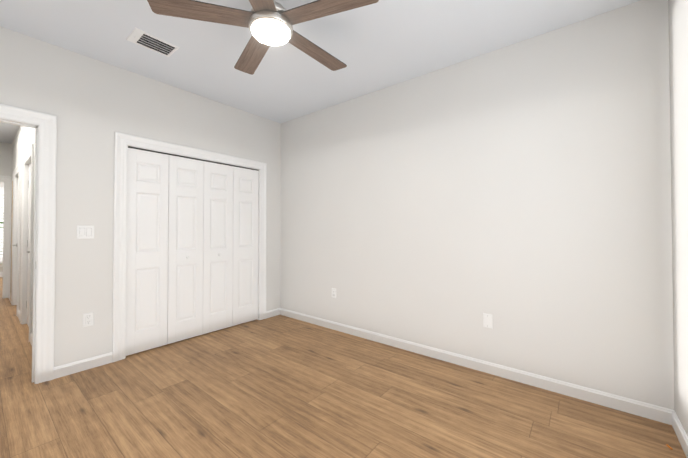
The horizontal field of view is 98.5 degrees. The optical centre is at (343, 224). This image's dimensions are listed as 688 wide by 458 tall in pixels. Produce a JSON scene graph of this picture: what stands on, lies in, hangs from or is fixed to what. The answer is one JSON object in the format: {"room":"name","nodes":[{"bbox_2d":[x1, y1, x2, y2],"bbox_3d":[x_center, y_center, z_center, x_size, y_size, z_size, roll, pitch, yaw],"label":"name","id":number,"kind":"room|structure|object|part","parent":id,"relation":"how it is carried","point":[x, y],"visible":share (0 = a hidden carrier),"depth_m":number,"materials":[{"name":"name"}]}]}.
{"room":"empty bedroom","nodes":[
{"label":"empty bedroom","id":0,"kind":"room"},
{"bbox_2d":[0,182,3,271],"bbox_3d":[-8.959,-0.044,7.194,0.120,2.740,5.200,-1,-1,39],"label":"wall","id":1,"kind":"structure","parent":0,"point":[1,185],"depth_m":7.49,"materials":[{"name":"paint"}]},
{"bbox_2d":[0,187,3,266],"bbox_3d":[-8.900,0.061,7.158,0.084,2.010,1.240,-1,-1,39],"label":"blinds","id":2,"kind":"object","parent":1,"relation":"attached to","point":[1,213],"depth_m":7.50,"materials":[{"name":"plastic"}]},
{"bbox_2d":[0,142,11,175],"bbox_3d":[-6.222,-0.074,4.997,0.100,2.740,5.200,-1,-1,39],"label":"wall","id":3,"kind":"structure","parent":0,"point":[5,159],"depth_m":5.24,"materials":[{"name":"paint"}]},
{"bbox_2d":[0,175,10,297],"bbox_3d":[-6.271,0.218,4.917,0.123,2.154,1.028,-1,-1,39],"label":"door frame","id":4,"kind":"structure","parent":3,"relation":"attached to","point":[6,179],"depth_m":5.23,"materials":[{"name":"paint"}]},
{"bbox_2d":[10,126,34,315],"bbox_3d":[-4.174,-0.088,3.930,4.430,2.740,0.100,-1,-1,39],"label":"wall","id":5,"kind":"structure","parent":0,"point":[23,140],"depth_m":4.14,"materials":[{"name":"paint"}]},
{"bbox_2d":[11,181,12,270],"bbox_3d":[-5.394,0.274,4.824,0.030,1.940,0.023,-1,-1,39],"label":"trim","id":6,"kind":"structure","parent":5,"relation":"attached to","point":[11,235],"depth_m":4.81,"materials":[{"name":"white wood"}]},
{"bbox_2d":[12,177,18,304],"bbox_3d":[-4.945,0.261,4.506,0.816,2.037,0.090,-1,-1,39],"label":"hall door","id":7,"kind":"structure","parent":5,"relation":"in","point":[16,245],"depth_m":4.74,"materials":[{"name":"paint"}]},
{"bbox_2d":[0,272,31,344],"bbox_3d":[-5.861,1.227,4.690,7.826,0.130,5.200,-1,-1,39],"label":"baseboard","id":8,"kind":"structure","parent":5,"relation":"attached to","point":[9,297],"depth_m":4.12,"materials":[{"name":"paint"}]},
{"bbox_2d":[11,163,20,315],"bbox_3d":[-4.937,0.213,4.526,1.018,2.154,0.123,-1,-1,39],"label":"door frame","id":9,"kind":"structure","parent":5,"relation":"attached to","point":[17,171],"depth_m":4.75,"materials":[{"name":"paint"}]},
{"bbox_2d":[19,144,33,341],"bbox_3d":[-3.767,0.200,3.587,1.018,2.154,0.123,-1,-1,39],"label":"door frame","id":10,"kind":"structure","parent":5,"relation":"attached to","point":[28,158],"depth_m":3.81,"materials":[{"name":"paint"}]},
{"bbox_2d":[26,163,30,326],"bbox_3d":[-3.784,0.249,3.574,0.816,2.037,0.090,-1,-1,39],"label":"hall door","id":11,"kind":"structure","parent":5,"relation":"in","point":[28,240],"depth_m":3.75,"materials":[{"name":"paint"}]},
{"bbox_2d":[0,26,280,366],"bbox_3d":[-2.053,-0.102,2.939,0.120,2.740,3.490,-1,-1,39],"label":"wall","id":12,"kind":"structure","parent":0,"point":[92,105],"depth_m":2.64,"materials":[{"name":"paint"}]},
{"bbox_2d":[0,104,56,383],"bbox_3d":[-2.741,0.180,2.077,0.162,2.154,1.018,-1,-1,39],"label":"door frame","id":13,"kind":"structure","parent":12,"relation":"attached to","point":[46,123],"depth_m":2.38,"materials":[{"name":"paint"}]},
{"bbox_2d":[77,225,93,238],"bbox_3d":[-2.252,0.067,2.585,0.010,0.116,0.116,-1,-1,39],"label":"switch plate","id":14,"kind":"object","parent":12,"relation":"attached to","point":[85,231],"visible":1,"depth_m":2.58,"materials":[{"name":"white plastic"}]},
{"bbox_2d":[83,312,93,326],"bbox_3d":[-2.237,0.834,2.594,0.008,0.117,0.072,-1,-1,39],"label":"electrical outlet","id":15,"kind":"object","parent":12,"relation":"attached to","point":[88,319],"visible":1,"depth_m":2.59,"materials":[{"name":"white plastic"}]},
{"bbox_2d":[126,148,168,355],"bbox_3d":[-1.980,0.261,2.988,0.034,1.993,0.368,-1,-1,39],"label":"closet door","id":16,"kind":"structure","parent":12,"relation":"in","point":[147,253],"depth_m":2.97,"materials":[{"name":"paint"}]},
{"bbox_2d":[53,308,279,378],"bbox_3d":[-1.963,1.222,2.926,0.014,0.092,3.342,-1,-1,39],"label":"baseboard","id":17,"kind":"structure","parent":12,"relation":"attached to","point":[79,366],"depth_m":2.58,"materials":[{"name":"paint"}]},
{"bbox_2d":[167,155,203,343],"bbox_3d":[-1.734,0.264,3.266,0.068,1.993,0.368,-1,-1,39],"label":"closet door","id":18,"kind":"structure","parent":12,"relation":"in","point":[185,248],"depth_m":3.26,"materials":[{"name":"paint"}]},
{"bbox_2d":[112,132,266,361],"bbox_3d":[-1.594,0.213,3.394,0.021,2.124,1.695,-1,-1,39],"label":"trim","id":19,"kind":"structure","parent":12,"relation":"attached to","point":[122,141],"depth_m":2.80,"materials":[{"name":"paint"}]},
{"bbox_2d":[125,145,259,357],"bbox_3d":[-1.649,0.255,3.437,0.124,2.040,1.527,-1,-1,39],"label":"trim","id":20,"kind":"structure","parent":12,"relation":"attached to","point":[162,152],"depth_m":3.73,"materials":[{"name":"paint"}]},
{"bbox_2d":[203,161,232,333],"bbox_3d":[-1.502,0.268,3.556,0.068,1.993,0.368,-1,-1,39],"label":"closet door","id":21,"kind":"structure","parent":12,"relation":"in","point":[218,250],"depth_m":3.55,"materials":[{"name":"paint"}]},
{"bbox_2d":[232,166,257,325],"bbox_3d":[-1.283,0.272,3.856,0.034,1.993,0.368,-1,-1,39],"label":"closet door","id":22,"kind":"structure","parent":12,"relation":"in","point":[245,245],"depth_m":3.84,"materials":[{"name":"paint"}]},
{"bbox_2d":[0,0,640,143],"bbox_3d":[-4.511,-1.512,3.642,12.690,0.100,6.000,-1,-1,39],"label":"ceiling","id":23,"kind":"structure","parent":0,"point":[379,45],"depth_m":2.39,"materials":[{"name":"paint"}]},
{"bbox_2d":[126,27,179,56],"bbox_3d":[-1.558,-1.472,2.423,0.225,0.013,0.315,-1,-1,39],"label":"ceiling vent","id":24,"kind":"object","parent":23,"relation":"in","point":[137,36],"visible":1,"depth_m":2.41,"materials":[{"name":"white metal"}]},
{"bbox_2d":[147,0,378,74],"bbox_3d":[-0.416,-1.310,1.845,1.290,0.352,1.232,-1,-1,39],"label":"ceiling fan","id":25,"kind":"object","parent":23,"relation":"hanging from","point":[268,23],"visible":1,"depth_m":1.73,"materials":[{"name":"brown wood"}]},
{"bbox_3d":[-0.794,-1.227,1.718,0.598,0.006,0.150,0,-6,-15],"label":"blade","id":26,"kind":"part","parent":25,"relation":"part of","materials":[{"name":"brown wood"}]},
{"label":"blade","id":27,"kind":"part","parent":25,"relation":"part of","materials":[{"name":"brown wood"}]},
{"label":"blade","id":28,"kind":"part","parent":25,"relation":"part of","materials":[{"name":"brown wood"}]},
{"label":"blade","id":29,"kind":"part","parent":25,"relation":"part of","materials":[{"name":"brown wood"}]},
{"bbox_3d":[-0.108,-1.228,1.680,0.598,0.006,0.150,0,4,21],"label":"blade","id":30,"kind":"part","parent":25,"relation":"part of","materials":[{"name":"brown wood"}]},
{"bbox_2d":[0,277,686,457],"bbox_3d":[-4.511,1.328,3.604,12.690,0.100,6.000,-1,-1,39],"label":"floor","id":31,"kind":"structure","parent":0,"point":[279,386],"depth_m":2.02,"materials":[{"name":"brown wood"}]},
{"bbox_2d":[280,0,673,409],"bbox_3d":[0.329,-0.096,3.341,4.790,2.740,0.120,-1,-1,39],"label":"wall","id":32,"kind":"structure","parent":0,"point":[520,192],"depth_m":2.42,"materials":[{"name":"paint"}]},
{"bbox_2d":[332,288,335,297],"bbox_3d":[-0.124,0.838,3.611,0.072,0.117,0.008,-1,-1,39],"label":"electrical outlet","id":33,"kind":"object","parent":32,"relation":"attached to","point":[333,292],"visible":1,"depth_m":3.61,"materials":[{"name":"white plastic"}]},
{"bbox_2d":[280,308,674,424],"bbox_3d":[0.572,1.224,3.043,3.820,0.092,0.014,-1,-1,39],"label":"baseboard","id":34,"kind":"structure","parent":32,"relation":"attached to","point":[641,409],"depth_m":2.40,"materials":[{"name":"paint"}]},
{"bbox_2d":[483,313,492,328],"bbox_3d":[1.226,0.823,2.527,0.072,0.117,0.007,-1,-1,39],"label":"electrical outlet plate","id":35,"kind":"object","parent":32,"relation":"attached to","point":[487,320],"visible":1,"depth_m":2.53,"materials":[{"name":"white plastic"}]},
{"bbox_2d":[668,0,687,435],"bbox_3d":[1.020,-0.135,0.472,0.120,2.740,3.490,-1,-1,39],"label":"wall","id":36,"kind":"structure","parent":0,"point":[678,43],"depth_m":1.71,"materials":[{"name":"paint"}]},
{"bbox_2d":[672,411,687,457],"bbox_3d":[1.005,1.190,0.543,0.014,0.092,3.342,-1,-1,39],"label":"baseboard","id":37,"kind":"structure","parent":36,"relation":"attached to","point":[680,432],"depth_m":1.70,"materials":[{"name":"paint"}]}
]}

